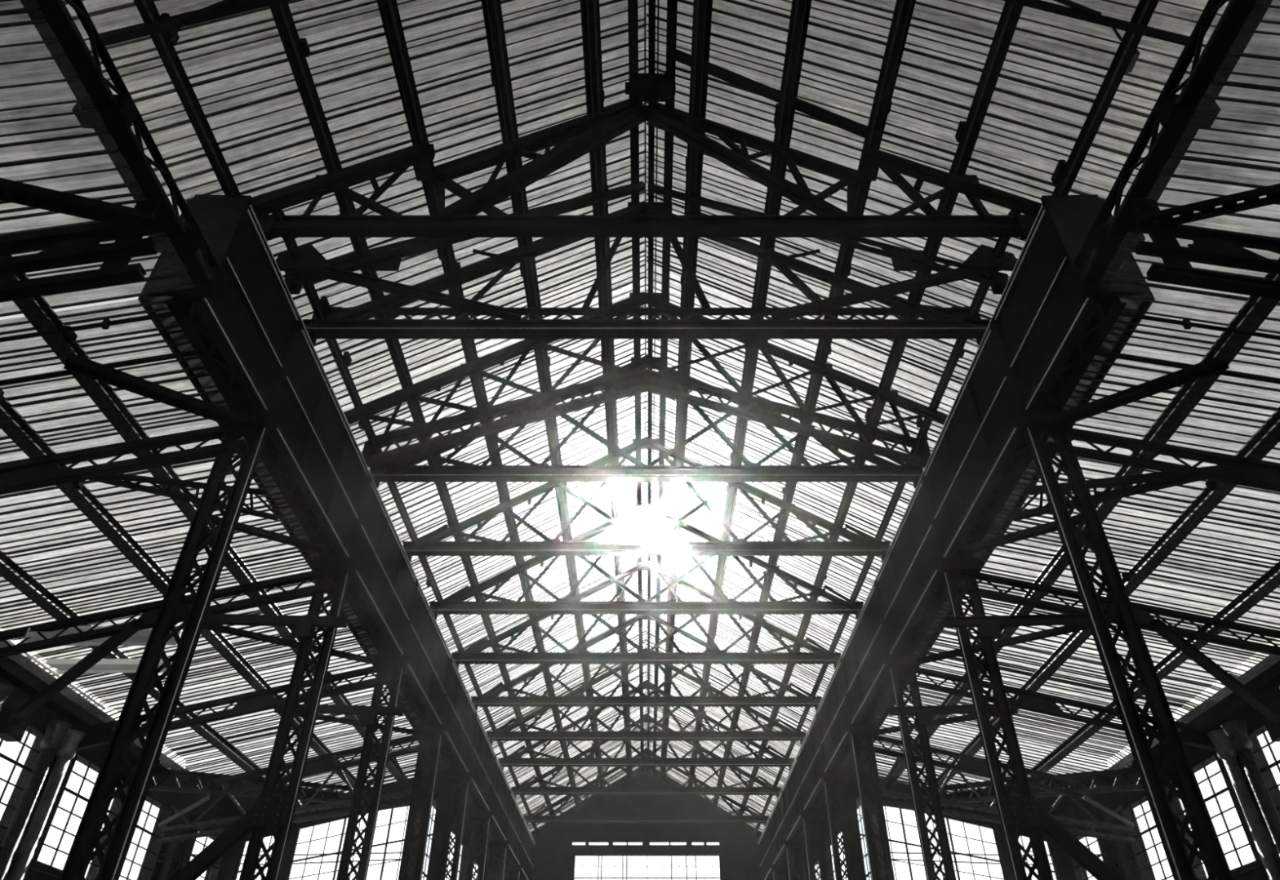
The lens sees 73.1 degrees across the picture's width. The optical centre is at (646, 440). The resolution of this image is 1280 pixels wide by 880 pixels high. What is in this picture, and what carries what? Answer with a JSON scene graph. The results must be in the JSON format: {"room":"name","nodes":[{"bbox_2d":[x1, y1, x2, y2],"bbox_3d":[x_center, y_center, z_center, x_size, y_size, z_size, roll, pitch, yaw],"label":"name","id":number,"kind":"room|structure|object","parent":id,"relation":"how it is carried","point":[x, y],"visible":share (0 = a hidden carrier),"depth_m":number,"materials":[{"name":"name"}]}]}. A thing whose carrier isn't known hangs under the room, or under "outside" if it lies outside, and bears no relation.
{"room":"factory floor","nodes":[
{"label":"factory floor","id":0,"kind":"room"},
{"bbox_2d":[0,0,195,316],"bbox_3d":[-8.250,-4.481,5.197,6.100,1.431,10.891,0,-37,0],"label":"ceiling","id":1,"kind":"structure","parent":0,"point":[17,126],"depth_m":8.37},
{"bbox_2d":[0,198,168,302],"bbox_3d":[-8.000,-1.487,8.278,6.225,2.568,0.152,0,-37,0],"label":"truss","id":2,"kind":"object","parent":1,"relation":"attached to","point":[79,245],"visible":0.99,"depth_m":8.48,"materials":[{"name":"metal"}]},
{"bbox_2d":[0,177,155,233],"bbox_3d":[-6.175,-2.368,8.005,2.802,0.628,0.190,18,-41,-22],"label":"brace","id":3,"kind":"object","parent":2,"relation":"attached to","point":[11,191],"visible":1,"depth_m":8.34,"materials":[{"name":"black paint"}]},
{"bbox_2d":[0,675,235,879],"bbox_3d":[-11.350,4.608,9.992,0.300,7.893,29.500,0,-37,0],"label":"wall","id":4,"kind":"structure","parent":0,"point":[17,698],"depth_m":16.71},
{"bbox_2d":[0,656,160,769],"bbox_3d":[-11.075,0.084,9.900,0.250,0.260,23.900,0,-37,0],"label":"plate","id":5,"kind":"object","parent":4,"relation":"attached to","point":[10,669],"visible":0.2,"depth_m":16.07,"materials":[{"name":"black paint"}]},
{"bbox_2d":[35,751,129,877],"bbox_3d":[-11.240,7.628,17.329,0.080,2.050,2.320,0,-37,0],"label":"window","id":6,"kind":"structure","parent":4,"relation":"in","point":[83,757],"depth_m":17.00,"materials":[{"name":"glass"}]},
{"bbox_2d":[0,298,449,816],"bbox_3d":[-8.400,4.388,16.878,5.800,1.362,18.323,0,-37,0],"label":"ceiling","id":7,"kind":"structure","parent":0,"point":[51,574],"depth_m":14.12,"materials":[{"name":"metal"}]},
{"bbox_2d":[0,626,185,770],"bbox_3d":[-10.740,0.147,10.171,0.300,0.234,24.409,0,-37,0],"label":"purlin","id":8,"kind":"object","parent":7,"relation":"attached to","point":[169,757],"visible":0.57,"depth_m":16.39,"materials":[{"name":"black paint"}]},
{"bbox_2d":[23,623,182,674],"bbox_3d":[-9.351,3.602,15.012,2.145,0.852,1.825,16,-40,-21],"label":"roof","id":9,"kind":"structure","parent":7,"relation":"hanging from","point":[140,637],"depth_m":14.93,"materials":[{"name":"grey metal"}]},
{"bbox_2d":[45,658,171,674],"bbox_3d":[-9.603,4.064,15.536,1.932,0.468,0.409,18,-41,-23],"label":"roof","id":10,"kind":"object","parent":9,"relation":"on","point":[104,665],"depth_m":15.39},
{"bbox_2d":[0,548,265,779],"bbox_3d":[-9.580,0.470,11.041,0.300,0.228,26.187,0,-37,0],"label":"purlin","id":11,"kind":"object","parent":7,"relation":"attached to","point":[11,570],"visible":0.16,"depth_m":14.15,"materials":[{"name":"black metal"}]},
{"bbox_2d":[0,387,355,789],"bbox_3d":[-7.910,0.935,12.294,0.300,0.228,28.746,0,-37,0],"label":"purlin","id":12,"kind":"object","parent":7,"relation":"attached to","point":[12,423],"visible":0.72,"depth_m":12.94,"materials":[{"name":"black metal"}]},
{"bbox_2d":[0,254,408,787],"bbox_3d":[-6.760,0.861,12.635,0.300,0.228,29.200,0,-37,0],"label":"purlin","id":13,"kind":"object","parent":7,"relation":"attached to","point":[36,309],"visible":0.64,"depth_m":11.09,"materials":[{"name":"black metal"}]},
{"bbox_2d":[137,200,444,770],"bbox_3d":[-5.800,3.158,17.761,0.100,1.802,18.250,0,-37,0],"label":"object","id":14,"kind":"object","parent":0,"point":[206,381],"depth_m":11.35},
{"bbox_2d":[146,194,534,879],"bbox_3d":[-5.380,8.224,24.432,0.720,1.911,35.124,0,-37,0],"label":"girder","id":15,"kind":"object","parent":14,"relation":"attached to","point":[255,345],"visible":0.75,"depth_m":13.58,"materials":[{"name":"metal"}]},
{"bbox_2d":[19,0,217,283],"bbox_3d":[-5.225,-5.222,5.750,0.450,0.385,10.886,0,-37,0],"label":"beam","id":16,"kind":"structure","parent":15,"relation":"attached to","point":[118,112],"depth_m":8.37,"materials":[{"name":"metal"}]},
{"bbox_2d":[133,0,240,195],"bbox_3d":[-5.335,-6.388,6.894,0.280,0.290,11.300,0,-37,0],"label":"purlin","id":17,"kind":"object","parent":15,"relation":"on","point":[148,12],"visible":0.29,"depth_m":9.94,"materials":[{"name":"black paint"}]},
{"bbox_2d":[248,73,1042,239],"bbox_3d":[0.000,-4.036,12.201,10.600,3.221,0.635,0,-37,0],"label":"roof truss","id":18,"kind":"object","parent":15,"relation":"on","point":[592,131],"visible":0.96,"depth_m":11.60,"materials":[{"name":"metal"}]},
{"bbox_2d":[343,291,947,467],"bbox_3d":[0.000,-1.143,16.026,10.265,3.145,1.405,0,-37,0],"label":"roof frame","id":19,"kind":"object","parent":15,"relation":"on","point":[628,383],"visible":0.99,"depth_m":15.94,"materials":[{"name":"black paint"}]},
{"bbox_2d":[451,559,840,668],"bbox_3d":[0.000,4.723,23.879,10.600,3.250,0.240,0,-37,0],"label":"roof truss","id":20,"kind":"object","parent":15,"relation":"on","point":[473,654],"visible":0.76,"depth_m":23.07,"materials":[{"name":"metal"}]},
{"bbox_2d":[471,614,821,711],"bbox_3d":[0.000,6.652,26.432,10.600,3.250,0.240,0,-37,0],"label":"roof truss","id":21,"kind":"object","parent":15,"relation":"on","point":[490,698],"visible":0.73,"depth_m":25.64,"materials":[{"name":"metal"}]},
{"bbox_2d":[497,680,794,770],"bbox_3d":[0.000,10.209,31.140,10.600,3.250,0.240,0,-37,0],"label":"roof truss","id":22,"kind":"object","parent":15,"relation":"on","point":[514,759],"visible":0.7,"depth_m":30.34,"materials":[{"name":"metal"}]},
{"bbox_2d":[511,713,781,798],"bbox_3d":[0.000,12.379,34.012,10.600,3.250,0.240,0,-37,0],"label":"roof truss","id":23,"kind":"object","parent":15,"relation":"on","point":[525,788],"visible":0.78,"depth_m":33.21,"materials":[{"name":"metal"}]},
{"bbox_2d":[275,201,1017,345],"bbox_3d":[0.000,-3.118,13.412,10.600,3.145,1.486,0,-37,0],"label":"roof truss","id":24,"kind":"object","parent":15,"relation":"on","point":[352,322],"visible":0.9,"depth_m":13.07,"materials":[{"name":"metal"}]},
{"bbox_2d":[402,435,890,561],"bbox_3d":[0.000,1.215,19.235,10.600,3.250,0.240,0,-37,0],"label":"roof truss","id":25,"kind":"object","parent":15,"relation":"on","point":[430,544],"visible":0.85,"depth_m":18.43,"materials":[{"name":"metal"}]},
{"bbox_2d":[271,209,538,834],"bbox_3d":[-4.970,7.339,25.412,0.290,0.280,34.600,0,-37,0],"label":"purlin","id":26,"kind":"object","parent":25,"relation":"on","point":[321,308],"visible":0.82,"depth_m":15.59,"materials":[{"name":"black paint"}]},
{"bbox_2d":[753,209,1021,834],"bbox_3d":[4.970,7.339,25.412,0.290,0.280,34.600,0,-37,0],"label":"purlin","id":27,"kind":"object","parent":25,"relation":"on","point":[957,353],"visible":0.65,"depth_m":15.81,"materials":[{"name":"black paint"}]},
{"bbox_2d":[429,502,863,619],"bbox_3d":[0.000,2.915,21.485,10.600,3.250,0.240,0,-37,0],"label":"roof truss","id":28,"kind":"object","parent":15,"relation":"on","point":[453,604],"visible":0.78,"depth_m":20.68,"materials":[{"name":"metal"}]},
{"bbox_2d":[280,181,1013,294],"bbox_3d":[0.005,-3.211,13.289,10.354,3.284,0.760,0,-37,0],"label":"roof truss","id":29,"kind":"object","parent":15,"relation":"on","point":[388,257],"visible":0.65,"depth_m":12.83,"materials":[{"name":"metal"}]},
{"bbox_2d":[486,648,806,745],"bbox_3d":[0.000,8.521,28.905,10.600,3.250,0.240,0,-37,0],"label":"roof truss","id":30,"kind":"object","parent":15,"relation":"on","point":[503,733],"visible":0.69,"depth_m":28.09,"materials":[{"name":"metal"}]},
{"bbox_2d":[524,747,768,826],"bbox_3d":[0.000,14.971,37.443,10.600,3.250,0.240,0,-37,0],"label":"roof truss","id":31,"kind":"object","parent":15,"relation":"on","point":[536,817],"visible":0.76,"depth_m":36.65,"materials":[{"name":"metal"}]},
{"bbox_2d":[369,355,924,488],"bbox_3d":[0.000,-0.467,17.009,10.600,3.250,0.240,0,-37,0],"label":"roof truss","id":32,"kind":"object","parent":15,"relation":"on","point":[402,470],"visible":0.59,"depth_m":16.19,"materials":[{"name":"metal"}]},
{"bbox_2d":[480,0,605,786],"bbox_3d":[-2.000,2.525,21.905,0.290,0.290,46.000,0,-37,0],"label":"purlin","id":33,"kind":"object","parent":32,"relation":"on","point":[500,77],"visible":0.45,"depth_m":14.36,"materials":[{"name":"black paint"}]},
{"bbox_2d":[579,0,632,778],"bbox_3d":[-0.776,1.958,22.333,0.290,0.290,46.000,0,-37,0],"label":"purlin","id":34,"kind":"object","parent":32,"relation":"on","point":[590,9],"visible":0.52,"depth_m":14.72,"materials":[{"name":"black paint"}]},
{"bbox_2d":[625,0,677,773],"bbox_3d":[0.060,1.709,22.521,0.760,0.383,46.000,0,-37,0],"label":"ridge beam","id":35,"kind":"structure","parent":32,"relation":"on","point":[672,5],"depth_m":15.73,"materials":[{"name":"metal"}]},
{"bbox_2d":[98,0,291,46],"bbox_3d":[-3.025,-5.500,9.974,5.505,3.226,0.245,0,-37,0],"label":"rafter","id":36,"kind":"object","parent":35,"relation":"attached to","point":[224,8],"visible":0.86,"depth_m":9.31,"materials":[{"name":"black paint"}]},
{"bbox_2d":[1001,0,1189,45],"bbox_3d":[3.025,-5.500,9.974,5.505,3.226,0.245,0,-37,0],"label":"rafter","id":37,"kind":"object","parent":35,"relation":"attached to","point":[1076,11],"visible":0.86,"depth_m":9.34,"materials":[{"name":"black paint"}]},
{"bbox_2d":[660,0,712,778],"bbox_3d":[0.776,1.958,22.333,0.290,0.290,46.000,0,-37,0],"label":"purlin","id":38,"kind":"object","parent":32,"relation":"on","point":[702,9],"visible":0.59,"depth_m":15.02,"materials":[{"name":"black paint"}]},
{"bbox_2d":[672,48,882,143],"bbox_3d":[1.810,-4.870,12.151,2.845,1.738,0.160,3,-37,-5],"label":"strut","id":39,"kind":"object","parent":38,"relation":"attached to","point":[798,104],"visible":1,"depth_m":12.09,"materials":[{"name":"black paint"}]},
{"bbox_2d":[687,0,812,786],"bbox_3d":[2.000,2.525,21.905,0.290,0.290,46.000,0,-37,0],"label":"purlin","id":40,"kind":"object","parent":32,"relation":"on","point":[784,117],"visible":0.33,"depth_m":14.18,"materials":[{"name":"black paint"}]},
{"bbox_2d":[712,0,915,809],"bbox_3d":[3.140,3.052,21.506,0.290,0.290,46.000,0,-37,0],"label":"purlin","id":41,"kind":"object","parent":32,"relation":"on","point":[904,9],"visible":0.74,"depth_m":13.39,"materials":[{"name":"black paint"}]},
{"bbox_2d":[736,1,1023,824],"bbox_3d":[4.200,3.543,21.136,0.290,0.290,46.000,0,-37,0],"label":"purlin","id":42,"kind":"object","parent":32,"relation":"on","point":[967,132],"visible":0.55,"depth_m":12.03,"materials":[{"name":"black paint"}]},
{"bbox_2d":[222,769,451,879],"bbox_3d":[-8.360,12.995,21.954,5.680,8.929,0.300,0,-37,0],"label":"wall","id":43,"kind":"structure","parent":0,"point":[442,788],"depth_m":23.75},
{"bbox_2d":[285,794,438,879],"bbox_3d":[-7.675,12.006,22.663,3.820,5.234,0.080,0,-37,0],"label":"window","id":44,"kind":"structure","parent":43,"relation":"in","point":[386,843],"depth_m":23.43,"materials":[{"name":"black paint"}]},
{"bbox_2d":[63,0,646,196],"bbox_3d":[-3.125,-7.667,7.558,6.250,3.653,10.818,0,-37,0],"label":"ceiling","id":45,"kind":"structure","parent":0,"point":[134,70],"depth_m":10.79,"materials":[{"name":"metal"}]},
{"bbox_2d":[406,750,506,879],"bbox_3d":[-6.150,17.247,29.081,0.600,10.737,16.800,0,-37,0],"label":"wall","id":46,"kind":"structure","parent":0,"point":[468,824],"depth_m":29.93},
{"bbox_2d":[179,51,1111,831],"bbox_3d":[0.000,6.132,25.992,11.800,3.450,35.332,0,-37,0],"label":"ceiling","id":47,"kind":"structure","parent":0,"point":[682,69],"depth_m":18.07,"materials":[{"name":"metal"}]},
{"bbox_2d":[269,1,555,824],"bbox_3d":[-4.200,3.543,21.136,0.290,0.290,46.000,0,-37,0],"label":"purlin","id":48,"kind":"object","parent":47,"relation":"attached to","point":[296,49],"visible":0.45,"depth_m":11.96,"materials":[{"name":"black paint"}]},
{"bbox_2d":[376,0,581,809],"bbox_3d":[-3.140,3.052,21.506,0.290,0.290,46.000,0,-37,0],"label":"purlin","id":49,"kind":"object","parent":47,"relation":"attached to","point":[388,9],"visible":0.59,"depth_m":12.84,"materials":[{"name":"black paint"}]},
{"bbox_2d":[505,766,786,879],"bbox_3d":[0.000,21.059,36.917,12.900,14.100,0.300,0,-37,0],"label":"wall","id":50,"kind":"structure","parent":0,"point":[553,852],"depth_m":39.11,"materials":[{"name":"paint"}]},
{"bbox_2d":[786,751,886,879],"bbox_3d":[6.150,17.247,29.081,0.600,10.737,16.800,0,-37,0],"label":"wall","id":51,"kind":"structure","parent":0,"point":[824,822],"depth_m":30.01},
{"bbox_2d":[646,0,1229,196],"bbox_3d":[3.125,-7.664,7.562,6.250,3.653,10.829,0,-37,0],"label":"ceiling","id":52,"kind":"structure","parent":0,"point":[971,26],"depth_m":10.78,"materials":[{"name":"metal"}]},
{"bbox_2d":[841,769,1070,879],"bbox_3d":[8.360,12.995,21.954,5.680,8.929,0.300,0,-37,0],"label":"wall","id":53,"kind":"structure","parent":0,"point":[850,785],"depth_m":23.69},
{"bbox_2d":[853,794,1006,879],"bbox_3d":[7.675,12.006,22.663,3.820,5.234,0.080,0,-37,0],"label":"window","id":54,"kind":"structure","parent":53,"relation":"in","point":[905,842],"depth_m":23.43,"materials":[{"name":"glass"}]},
{"bbox_2d":[848,200,1155,768],"bbox_3d":[5.800,3.158,17.761,0.100,1.802,18.250,0,-37,0],"label":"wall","id":55,"kind":"structure","parent":0,"point":[1139,305],"depth_m":11.40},
{"bbox_2d":[757,194,1146,879],"bbox_3d":[5.380,8.224,24.432,0.720,1.911,35.124,0,-37,0],"label":"girder","id":56,"kind":"object","parent":55,"relation":"attached to","point":[1038,341],"visible":0.76,"depth_m":13.60,"materials":[{"name":"metal"}]},
{"bbox_2d":[1050,0,1159,195],"bbox_3d":[5.340,-6.388,6.894,0.290,0.290,11.300,0,-37,0],"label":"purlin","id":57,"kind":"object","parent":56,"relation":"on","point":[1126,55],"visible":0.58,"depth_m":9.97,"materials":[{"name":"black paint"}]},
{"bbox_2d":[1073,0,1272,283],"bbox_3d":[5.225,-5.222,5.750,0.450,0.385,10.886,0,-37,0],"label":"beam","id":58,"kind":"structure","parent":56,"relation":"attached to","point":[1174,113],"depth_m":8.41,"materials":[{"name":"metal"}]},
{"bbox_2d":[843,0,1279,815],"bbox_3d":[8.250,1.045,12.511,6.100,1.431,29.225,0,-37,0],"label":"ceiling","id":59,"kind":"structure","parent":0,"point":[1184,434],"depth_m":13.60,"materials":[{"name":"metal"}]},
{"bbox_2d":[965,513,1082,553],"bbox_3d":[5.700,1.416,12.998,0.170,0.389,1.895,27,-44,-31],"label":"brace","id":60,"kind":"object","parent":59,"relation":"attached to","point":[1048,527],"visible":0.76,"depth_m":13.05,"materials":[{"name":"black paint"}]},
{"bbox_2d":[884,257,1279,787],"bbox_3d":[6.760,0.861,12.635,0.300,0.228,29.200,0,-37,0],"label":"purlin","id":61,"kind":"object","parent":59,"relation":"attached to","point":[1255,309],"visible":0.56,"depth_m":11.11,"materials":[{"name":"black metal"}]},
{"bbox_2d":[936,406,1279,787],"bbox_3d":[7.910,0.935,12.294,0.300,0.228,28.746,0,-37,0],"label":"purlin","id":62,"kind":"object","parent":59,"relation":"attached to","point":[1267,437],"visible":0.69,"depth_m":13.14,"materials":[{"name":"black metal"}]},
{"bbox_2d":[1028,559,1279,777],"bbox_3d":[9.598,0.470,11.041,0.264,0.228,26.187,0,-37,0],"label":"purlin","id":63,"kind":"object","parent":59,"relation":"attached to","point":[1267,582],"visible":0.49,"depth_m":15.43,"materials":[{"name":"black metal"}]},
{"bbox_2d":[1106,638,1279,769],"bbox_3d":[10.740,0.147,10.171,0.300,0.234,24.409,0,-37,0],"label":"purlin","id":64,"kind":"object","parent":59,"relation":"attached to","point":[1259,662],"visible":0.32,"depth_m":16.30,"materials":[{"name":"black paint"}]},
{"bbox_2d":[1123,198,1279,299],"bbox_3d":[8.000,-1.487,8.278,6.225,2.568,0.152,0,-37,0],"label":"truss","id":65,"kind":"object","parent":59,"relation":"attached to","point":[1209,246],"visible":1,"depth_m":8.49,"materials":[{"name":"metal"}]},
{"bbox_2d":[1137,183,1279,233],"bbox_3d":[6.175,-2.368,8.005,2.802,0.628,0.190,-18,-41,22],"label":"brace","id":66,"kind":"object","parent":65,"relation":"attached to","point":[1251,198],"visible":1,"depth_m":8.38,"materials":[{"name":"black paint"}]},
{"bbox_2d":[1057,684,1279,879],"bbox_3d":[11.350,4.608,9.992,0.300,7.893,29.500,0,-37,0],"label":"wall","id":67,"kind":"structure","parent":0,"point":[1251,716],"depth_m":17.52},
{"bbox_2d":[1132,660,1279,769],"bbox_3d":[11.075,0.084,9.900,0.250,0.260,23.900,0,-37,0],"label":"plate","id":68,"kind":"object","parent":67,"relation":"attached to","point":[1269,678],"visible":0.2,"depth_m":16.26,"materials":[{"name":"black paint"}]},
{"bbox_2d":[1163,751,1257,877],"bbox_3d":[11.240,7.628,17.329,0.080,2.050,2.320,0,-37,0],"label":"window","id":69,"kind":"structure","parent":67,"relation":"in","point":[1194,765],"depth_m":16.99,"materials":[{"name":"glass"}]},
{"bbox_3d":[0.000,12.809,14.135,23.000,0.200,46.600,0,-37,0],"label":"floor","id":70,"kind":"structure","parent":0,"visible":0},
{"bbox_2d":[0,719,71,879],"bbox_3d":[-11.050,8.189,14.117,0.416,7.150,0.416,0,-37,0],"label":"wall column","id":71,"kind":"structure","parent":70,"relation":"on","point":[55,731],"depth_m":15.47,"materials":[{"name":"black metal"}]},
{"bbox_2d":[8,728,85,879],"bbox_3d":[-11.050,8.503,14.531,0.384,7.150,0.384,0,-37,0],"label":"wall column","id":72,"kind":"structure","parent":70,"relation":"on","point":[73,738],"depth_m":15.84,"materials":[{"name":"grey metal"}]},
{"bbox_2d":[58,409,278,879],"bbox_3d":[-5.255,3.187,8.872,0.810,8.810,0.440,0,-37,0],"label":"column","id":73,"kind":"structure","parent":70,"relation":"on","point":[264,423],"depth_m":9.40,"materials":[{"name":"metal"}]},
{"bbox_2d":[0,425,252,494],"bbox_3d":[-8.151,0.487,10.912,5.924,1.766,0.135,0,-37,0],"label":"truss","id":74,"kind":"object","parent":73,"relation":"attached to","point":[42,471],"visible":0.98,"depth_m":11.05,"materials":[{"name":"metal"}]},
{"bbox_2d":[59,466,279,520],"bbox_3d":[-6.387,0.638,11.918,2.818,0.539,0.588,28,-45,-32],"label":"brace","id":75,"kind":"object","parent":74,"relation":"attached to","point":[116,479],"visible":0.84,"depth_m":11.91,"materials":[{"name":"black paint"}]},
{"bbox_2d":[63,353,237,426],"bbox_3d":[-6.060,-0.593,10.662,0.210,0.339,1.936,-30,-46,33],"label":"brace","id":76,"kind":"object","parent":73,"relation":"attached to","point":[77,364],"visible":1,"depth_m":10.57,"materials":[{"name":"black paint"}]},
{"bbox_2d":[155,808,200,879],"bbox_3d":[-11.075,11.836,18.819,0.250,7.000,0.800,0,-37,0],"label":"post","id":77,"kind":"object","parent":70,"relation":"on","point":[166,870],"visible":0.75,"depth_m":20.29,"materials":[{"name":"metal"}]},
{"bbox_2d":[168,557,356,879],"bbox_3d":[-5.976,5.492,11.923,2.341,8.810,0.585,5,-37,-7],"label":"column","id":78,"kind":"structure","parent":70,"relation":"on","point":[270,811],"depth_m":12.90,"materials":[{"name":"metal"}]},
{"bbox_2d":[0,570,338,657],"bbox_3d":[-8.151,2.868,14.063,5.924,1.766,0.135,0,-37,0],"label":"truss","id":79,"kind":"object","parent":78,"relation":"attached to","point":[149,611],"visible":0.88,"depth_m":14.07,"materials":[{"name":"metal"}]},
{"bbox_2d":[0,617,143,742],"bbox_3d":[-9.728,4.012,14.381,4.000,1.134,0.505,-27,-45,31],"label":"strut","id":80,"kind":"object","parent":79,"relation":"attached to","point":[14,724],"visible":1,"depth_m":14.49,"materials":[{"name":"black paint"}]},
{"bbox_2d":[202,624,376,664],"bbox_3d":[-6.400,3.654,15.537,0.170,0.579,3.572,-25,-44,30],"label":"brace","id":81,"kind":"object","parent":78,"relation":"attached to","point":[220,628],"visible":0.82,"depth_m":15.31,"materials":[{"name":"black paint"}]},
{"bbox_2d":[295,654,408,879],"bbox_3d":[-5.975,8.009,15.255,2.354,8.810,0.440,0,-37,0],"label":"column","id":82,"kind":"structure","parent":70,"relation":"on","point":[368,714],"depth_m":16.68,"materials":[{"name":"metal"}]},
{"bbox_2d":[75,665,395,751],"bbox_3d":[-8.151,5.309,17.295,5.924,1.766,0.135,0,-37,0],"label":"truss","id":83,"kind":"object","parent":82,"relation":"attached to","point":[248,703],"visible":0.65,"depth_m":17.27,"materials":[{"name":"metal"}]},
{"bbox_2d":[397,724,446,879],"bbox_3d":[-5.255,10.541,18.606,0.810,8.810,0.440,0,-37,0],"label":"column","id":84,"kind":"structure","parent":70,"relation":"on","point":[438,731],"depth_m":20.14,"materials":[{"name":"metal"}]},
{"bbox_2d":[156,733,433,843],"bbox_3d":[-8.158,8.103,20.358,5.938,2.531,0.345,0,-37,0],"label":"truss","id":85,"kind":"object","parent":84,"relation":"attached to","point":[325,763],"visible":0.83,"depth_m":20.24,"materials":[{"name":"metal"}]},
{"bbox_2d":[148,768,386,805],"bbox_3d":[-9.225,8.739,21.641,0.120,1.414,6.527,-24,-43,28],"label":"girder","id":86,"kind":"object","parent":85,"relation":"attached to","point":[161,771],"visible":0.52,"depth_m":20.53,"materials":[{"name":"metal"}]},
{"bbox_2d":[437,772,471,879],"bbox_3d":[-5.255,12.952,21.798,0.810,8.810,0.440,0,-37,0],"label":"column","id":87,"kind":"structure","parent":70,"relation":"on","point":[455,778],"depth_m":23.61,"materials":[{"name":"metal"}]},
{"bbox_2d":[466,810,493,879],"bbox_3d":[-5.255,15.424,25.069,0.810,8.810,0.440,0,-37,0],"label":"column","id":88,"kind":"structure","parent":70,"relation":"on","point":[477,815],"depth_m":27.13,"materials":[{"name":"metal"}]},
{"bbox_2d":[800,810,826,879],"bbox_3d":[5.255,15.424,25.069,0.810,8.810,0.440,0,-37,0],"label":"column","id":89,"kind":"structure","parent":70,"relation":"on","point":[815,815],"depth_m":27.13,"materials":[{"name":"metal"}]},
{"bbox_2d":[820,772,855,879],"bbox_3d":[5.255,12.952,21.798,0.810,8.810,0.440,0,-37,0],"label":"column","id":90,"kind":"structure","parent":70,"relation":"on","point":[827,778],"depth_m":23.62,"materials":[{"name":"metal"}]},
{"bbox_2d":[846,724,894,879],"bbox_3d":[5.255,10.541,18.606,0.810,8.810,0.440,0,-37,0],"label":"column","id":91,"kind":"structure","parent":70,"relation":"on","point":[853,730],"depth_m":20.14,"materials":[{"name":"metal"}]},
{"bbox_2d":[857,733,1136,843],"bbox_3d":[8.158,8.103,20.358,5.938,2.531,0.345,0,-37,0],"label":"truss","id":92,"kind":"object","parent":91,"relation":"attached to","point":[966,763],"visible":0.73,"depth_m":20.21,"materials":[{"name":"metal"}]},
{"bbox_2d":[906,767,1143,805],"bbox_3d":[9.225,8.739,21.641,0.120,1.414,6.527,24,-43,-28],"label":"girder","id":93,"kind":"object","parent":92,"relation":"attached to","point":[1131,771],"visible":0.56,"depth_m":20.49,"materials":[{"name":"metal"}]},
{"bbox_2d":[884,654,997,879],"bbox_3d":[5.975,8.009,15.255,2.354,8.810,0.440,0,-37,0],"label":"column","id":94,"kind":"structure","parent":70,"relation":"on","point":[923,714],"depth_m":16.69,"materials":[{"name":"metal"}]},
{"bbox_2d":[897,665,1217,751],"bbox_3d":[8.151,5.309,17.295,5.924,1.766,0.135,0,-37,0],"label":"truss","id":95,"kind":"object","parent":94,"relation":"attached to","point":[1191,735],"visible":0.63,"depth_m":17.28,"materials":[{"name":"metal"}]},
{"bbox_2d":[935,557,1124,879],"bbox_3d":[5.976,5.495,11.926,2.338,8.810,0.569,-6,-37,8],"label":"column","id":96,"kind":"structure","parent":70,"relation":"on","point":[1022,811],"depth_m":12.90,"materials":[{"name":"metal"}]},
{"bbox_2d":[915,624,1089,663],"bbox_3d":[6.400,3.654,15.537,0.170,0.579,3.572,25,-44,-30],"label":"brace","id":97,"kind":"object","parent":96,"relation":"attached to","point":[1064,629],"visible":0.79,"depth_m":15.30,"materials":[{"name":"black paint"}]},
{"bbox_2d":[954,570,1279,655],"bbox_3d":[8.151,2.868,14.063,5.924,1.766,0.135,0,-37,0],"label":"truss","id":98,"kind":"object","parent":96,"relation":"attached to","point":[1142,611],"visible":0.85,"depth_m":14.09,"materials":[{"name":"metal"}]},
{"bbox_2d":[1148,617,1279,742],"bbox_3d":[9.728,4.012,14.381,4.000,1.134,0.505,27,-45,-31],"label":"strut","id":99,"kind":"object","parent":98,"relation":"attached to","point":[1271,721],"visible":1,"depth_m":14.38,"materials":[{"name":"black paint"}]},
{"bbox_2d":[1092,808,1137,879],"bbox_3d":[11.075,11.836,18.819,0.250,7.000,0.800,0,-37,0],"label":"post","id":100,"kind":"object","parent":70,"relation":"on","point":[1126,870],"visible":0.7,"depth_m":20.28,"materials":[{"name":"metal"}]},
{"bbox_2d":[1013,409,1233,879],"bbox_3d":[5.255,3.187,8.872,0.810,8.810,0.440,0,-37,0],"label":"column","id":101,"kind":"structure","parent":70,"relation":"on","point":[1028,423],"depth_m":9.41,"materials":[{"name":"metal"}]},
{"bbox_2d":[1056,355,1229,426],"bbox_3d":[6.060,-0.593,10.662,0.210,0.339,1.937,30,-46,-33],"label":"brace","id":102,"kind":"object","parent":101,"relation":"attached to","point":[1215,365],"visible":1,"depth_m":10.59,"materials":[{"name":"black paint"}]},
{"bbox_2d":[1040,425,1279,492],"bbox_3d":[8.151,0.487,10.912,5.924,1.766,0.135,0,-37,0],"label":"truss","id":103,"kind":"object","parent":101,"relation":"attached to","point":[1246,472],"visible":0.94,"depth_m":11.07,"materials":[{"name":"metal"}]},
{"bbox_2d":[1012,464,1233,520],"bbox_3d":[6.391,0.636,11.915,2.829,0.539,0.588,-28,-45,32],"label":"brace","id":104,"kind":"object","parent":103,"relation":"attached to","point":[1151,482],"visible":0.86,"depth_m":11.88,"materials":[{"name":"black paint"}]},
{"bbox_2d":[1207,728,1279,879],"bbox_3d":[11.050,8.503,14.531,0.384,7.150,0.384,0,-37,0],"label":"wall column","id":105,"kind":"structure","parent":70,"relation":"on","point":[1219,738],"depth_m":15.85,"materials":[{"name":"grey metal"}]},
{"bbox_2d":[1220,720,1279,857],"bbox_3d":[11.050,8.189,14.117,0.416,7.150,0.416,0,-37,0],"label":"wall column","id":106,"kind":"structure","parent":70,"relation":"on","point":[1236,731],"depth_m":15.63,"materials":[{"name":"black metal"}]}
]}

